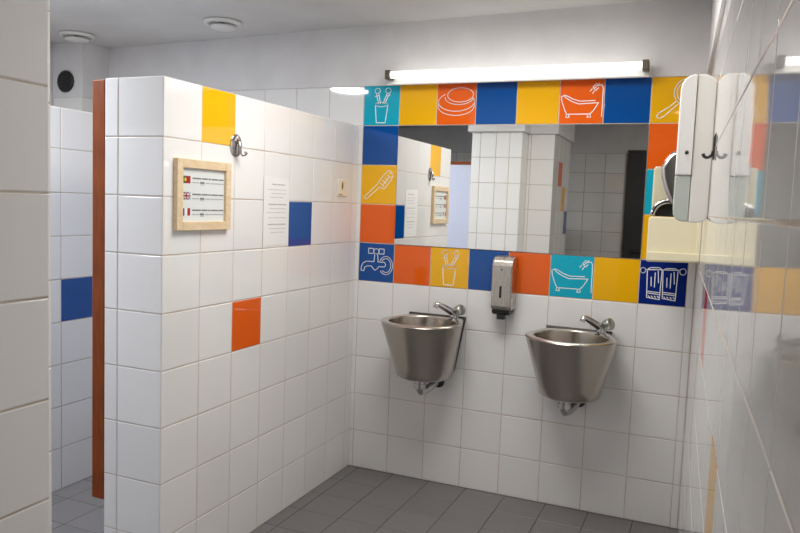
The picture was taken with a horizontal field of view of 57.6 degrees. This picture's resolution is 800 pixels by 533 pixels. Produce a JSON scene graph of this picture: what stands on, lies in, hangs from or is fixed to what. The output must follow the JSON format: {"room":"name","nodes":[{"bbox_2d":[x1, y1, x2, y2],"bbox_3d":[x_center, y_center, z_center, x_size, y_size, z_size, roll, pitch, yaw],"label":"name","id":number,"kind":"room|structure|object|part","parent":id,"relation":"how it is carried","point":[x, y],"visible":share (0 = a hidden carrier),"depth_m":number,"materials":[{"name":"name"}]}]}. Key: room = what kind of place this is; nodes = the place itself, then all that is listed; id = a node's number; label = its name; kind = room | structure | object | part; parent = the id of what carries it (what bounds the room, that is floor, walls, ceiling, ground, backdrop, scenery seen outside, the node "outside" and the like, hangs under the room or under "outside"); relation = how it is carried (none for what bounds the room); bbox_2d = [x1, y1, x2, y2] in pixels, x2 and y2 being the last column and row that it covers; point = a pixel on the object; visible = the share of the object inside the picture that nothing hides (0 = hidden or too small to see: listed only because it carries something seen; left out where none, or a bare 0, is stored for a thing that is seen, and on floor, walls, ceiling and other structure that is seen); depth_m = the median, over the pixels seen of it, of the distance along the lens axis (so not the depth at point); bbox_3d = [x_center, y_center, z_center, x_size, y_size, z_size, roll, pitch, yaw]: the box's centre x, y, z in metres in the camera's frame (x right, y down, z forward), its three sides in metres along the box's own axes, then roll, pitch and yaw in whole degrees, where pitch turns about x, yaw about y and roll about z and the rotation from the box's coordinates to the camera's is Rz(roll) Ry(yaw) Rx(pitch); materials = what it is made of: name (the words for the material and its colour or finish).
{"room":"public restroom","nodes":[
{"label":"public restroom","id":0,"kind":"room"},
{"bbox_2d":[0,0,51,532],"bbox_3d":[-1.055,0.074,1.307,0.675,2.359,0.919,4,5,23],"label":"wall pillar","id":1,"kind":"structure","parent":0,"point":[25,192],"depth_m":1.35,"materials":[{"name":"tile"}]},
{"bbox_2d":[50,44,52,105],"bbox_3d":[-2.901,-0.106,2.600,0.124,2.360,4.300,4,5,23],"label":"wall","id":2,"kind":"structure","parent":0,"point":[51,59],"depth_m":4.28,"materials":[{"name":"paint"}]},
{"bbox_2d":[50,106,92,491],"bbox_3d":[-1.540,0.150,3.583,0.100,1.785,1.461,4,5,23],"label":"wall","id":3,"kind":"structure","parent":0,"point":[71,131],"depth_m":3.43,"materials":[{"name":"tile"}]},
{"bbox_2d":[52,42,108,112],"bbox_3d":[-1.932,-0.223,4.409,0.236,2.359,0.202,4,5,23],"label":"wall","id":4,"kind":"structure","parent":0,"point":[88,62],"depth_m":4.24,"materials":[{"name":"paint"}]},
{"bbox_2d":[57,70,73,91],"bbox_3d":[-1.951,-1.079,4.239,0.128,0.128,0.016,4,5,23],"label":"air vent","id":5,"kind":"object","parent":4,"relation":"in","point":[65,80],"visible":1,"depth_m":4.23,"materials":[{"name":"black plastic"}]},
{"bbox_2d":[60,76,68,86],"bbox_3d":[-1.953,-1.078,4.234,0.070,0.062,0.004,4,5,23],"label":"grille","id":6,"kind":"object","parent":5,"relation":"attached to","point":[64,80],"depth_m":4.23,"materials":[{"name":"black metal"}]},
{"bbox_2d":[104,76,358,532],"bbox_3d":[-0.648,0.208,3.207,0.258,1.800,1.461,4,5,23],"label":"wall partition","id":7,"kind":"structure","parent":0,"point":[228,354],"depth_m":2.80,"materials":[{"name":"tile"}]},
{"bbox_2d":[92,79,104,498],"bbox_3d":[-0.943,0.077,2.904,0.066,1.506,0.672,4,5,23],"label":"door","id":8,"kind":"structure","parent":7,"relation":"in","point":[98,229],"depth_m":2.60,"materials":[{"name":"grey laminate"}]},
{"bbox_2d":[173,158,231,230],"bbox_3d":[-0.708,-0.256,2.625,0.019,0.249,0.304,4,5,23],"label":"framed notice","id":9,"kind":"object","parent":7,"relation":"attached to","point":[201,188],"visible":1,"depth_m":2.61,"materials":[{"name":"brown wood"}]},
{"bbox_2d":[192,177,223,216],"bbox_3d":[-0.699,-0.251,2.652,0.001,0.138,0.178,4,5,23],"label":"print","id":10,"kind":"object","parent":9,"relation":"attached to","point":[207,192],"depth_m":2.65,"materials":[{"name":"grey paper"}]},
{"bbox_2d":[230,134,247,156],"bbox_3d":[-0.612,-0.464,2.787,0.044,0.085,0.072,4,5,23],"label":"coat hook","id":11,"kind":"object","parent":7,"relation":"attached to","point":[235,142],"visible":1,"depth_m":2.78,"materials":[{"name":"silver metal"}]},
{"bbox_3d":[-0.627,-0.465,2.793,0.009,0.085,0.072,4,5,23],"label":"plate","id":12,"kind":"part","parent":11,"relation":"part of","materials":[{"name":"silver metal"}]},
{"bbox_3d":[-0.607,-0.454,2.793,0.046,0.064,0.019,1,5,-10],"label":"hook arm","id":13,"kind":"part","parent":11,"relation":"part of","materials":[{"name":"silver metal"}]},
{"bbox_2d":[263,176,288,245],"bbox_3d":[-0.524,-0.234,3.089,0.001,0.291,0.197,4,5,23],"label":"paper notice","id":14,"kind":"object","parent":7,"relation":"attached to","point":[276,190],"visible":1,"depth_m":3.08,"materials":[{"name":"white paper"}]},
{"bbox_2d":[267,184,286,232],"bbox_3d":[-0.522,-0.246,3.090,0.001,0.206,0.150,4,5,23],"label":"print","id":15,"kind":"object","parent":14,"relation":"attached to","point":[276,193],"depth_m":3.09,"materials":[{"name":"grey paper"}]},
{"bbox_2d":[337,179,346,195],"bbox_3d":[-0.288,-0.390,3.617,0.005,0.081,0.092,4,5,23],"label":"wall plate","id":16,"kind":"object","parent":7,"relation":"attached to","point":[342,184],"visible":1,"depth_m":3.61,"materials":[{"name":"beige plastic"}]},
{"bbox_2d":[50,0,655,48],"bbox_3d":[-1.034,-1.143,1.732,4.050,0.188,4.500,4,5,23],"label":"ceiling","id":17,"kind":"structure","parent":0,"point":[114,23],"depth_m":3.51,"materials":[{"name":"paint"}]},
{"bbox_2d":[58,30,95,43],"bbox_3d":[-1.779,-1.258,4.009,0.192,0.041,0.192,4,5,23],"label":"ceiling vent","id":18,"kind":"object","parent":17,"relation":"in","point":[80,37],"visible":1,"depth_m":3.97,"materials":[{"name":"white plastic"}]},
{"bbox_2d":[203,17,241,31],"bbox_3d":[-0.895,-1.213,3.666,0.192,0.041,0.192,4,5,23],"label":"ceiling vent","id":19,"kind":"object","parent":17,"relation":"in","point":[222,24],"visible":1,"depth_m":3.62,"materials":[{"name":"white plastic"}]},
{"bbox_2d":[52,465,676,532],"bbox_3d":[-1.123,1.243,1.936,4.050,0.080,4.500,4,5,23],"label":"floor","id":20,"kind":"structure","parent":0,"point":[354,499],"depth_m":3.33,"materials":[{"name":"tile"}]},
{"bbox_2d":[109,0,711,528],"bbox_3d":[-0.336,-0.121,3.911,3.782,2.360,0.124,4,5,23],"label":"wall","id":21,"kind":"structure","parent":0,"point":[490,428],"depth_m":3.50,"materials":[{"name":"tile"}]},
{"bbox_2d":[381,302,465,394],"bbox_3d":[0.103,0.403,3.473,0.396,0.462,0.409,4,5,23],"label":"basin","id":22,"kind":"object","parent":21,"relation":"attached to","point":[423,347],"visible":1,"depth_m":3.38,"materials":[{"name":"silver metal"}]},
{"bbox_3d":[0.181,0.378,3.652,0.301,0.279,0.013,4,5,23],"label":"plate","id":23,"kind":"part","parent":22,"relation":"part of","materials":[{"name":"grey metal"}]},
{"bbox_2d":[433,302,465,320],"bbox_3d":[0.242,0.217,3.529,0.148,0.090,0.106,4,5,23],"label":"tap","id":24,"kind":"object","parent":22,"relation":"on","point":[459,310],"depth_m":3.52,"materials":[{"name":"silver metal"}]},
{"bbox_2d":[491,255,517,319],"bbox_3d":[0.494,0.099,3.454,0.098,0.301,0.100,4,5,23],"label":"soap dispenser","id":25,"kind":"object","parent":21,"relation":"attached to","point":[504,270],"visible":1,"depth_m":3.41,"materials":[{"name":"silver metal"}]},
{"bbox_2d":[385,59,650,85],"bbox_3d":[0.509,-0.892,3.377,1.235,0.068,0.096,4,5,23],"label":"lamp","id":26,"kind":"object","parent":21,"relation":"attached to","point":[642,69],"visible":1,"depth_m":3.33,"materials":[{"name":"glowing white plastic diffuser"},{"name":"dark grey metal"}]},
{"bbox_2d":[394,124,648,258],"bbox_3d":[0.533,-0.371,3.456,1.196,0.596,0.005,4,5,23],"label":"wall mirror","id":27,"kind":"object","parent":21,"relation":"attached to","point":[570,189],"visible":1,"depth_m":3.43,"materials":[{"name":"grey mirror"}]},
{"bbox_2d":[525,315,617,415],"bbox_3d":[0.745,0.451,3.202,0.396,0.462,0.409,4,5,23],"label":"basin","id":28,"kind":"object","parent":21,"relation":"attached to","point":[571,365],"visible":1,"depth_m":3.10,"materials":[{"name":"grey metal"}]},
{"bbox_3d":[0.823,0.425,3.381,0.301,0.279,0.013,4,5,23],"label":"plate","id":29,"kind":"part","parent":28,"relation":"part of","materials":[{"name":"grey metal"}]},
{"bbox_2d":[580,315,614,335],"bbox_3d":[0.884,0.264,3.259,0.148,0.090,0.106,4,5,23],"label":"tap","id":30,"kind":"object","parent":28,"relation":"on","point":[607,324],"depth_m":3.25,"materials":[{"name":"silver metal"}]},
{"bbox_2d":[677,0,799,532],"bbox_3d":[0.551,0.152,1.095,0.132,2.360,4.400,4,5,21],"label":"wall","id":31,"kind":"structure","parent":0,"point":[740,472],"depth_m":0.89,"materials":[{"name":"tile"}]},
{"bbox_2d":[646,151,701,262],"bbox_3d":[1.111,-0.240,2.926,0.204,0.440,0.303,4,5,23],"label":"dryer","id":32,"kind":"object","parent":31,"relation":"attached to","point":[669,239],"visible":0.58,"depth_m":2.83,"materials":[{"name":"beige plastic"}]},
{"bbox_2d":[661,151,690,206],"bbox_3d":[1.115,-0.326,2.877,0.165,0.260,0.130,4,5,23],"label":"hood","id":33,"kind":"object","parent":32,"relation":"attached to","point":[668,167],"depth_m":2.84,"materials":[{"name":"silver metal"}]},
{"bbox_2d":[673,74,716,222],"bbox_3d":[0.959,-0.373,2.376,0.104,0.457,0.263,4,5,21],"label":"dispenser","id":34,"kind":"object","parent":31,"relation":"attached to","point":[697,109],"visible":0.99,"depth_m":2.26,"materials":[{"name":"white plastic"}]},
{"bbox_2d":[701,134,715,160],"bbox_3d":[0.887,-0.345,2.091,0.036,0.079,0.024,4,5,23],"label":"coat hook","id":35,"kind":"object","parent":31,"relation":"attached to","point":[712,154],"visible":0.98,"depth_m":2.08,"materials":[{"name":"grey metal"}]},
{"bbox_3d":[0.886,-0.321,2.093,0.036,0.025,0.010,4,5,21],"label":"hook arm","id":36,"kind":"part","parent":35,"relation":"part of","materials":[{"name":"grey metal"}]},
{"bbox_3d":[0.900,-0.344,2.086,0.006,0.079,0.024,4,5,21],"label":"plate","id":37,"kind":"part","parent":35,"relation":"part of","materials":[{"name":"grey metal"}]}
]}

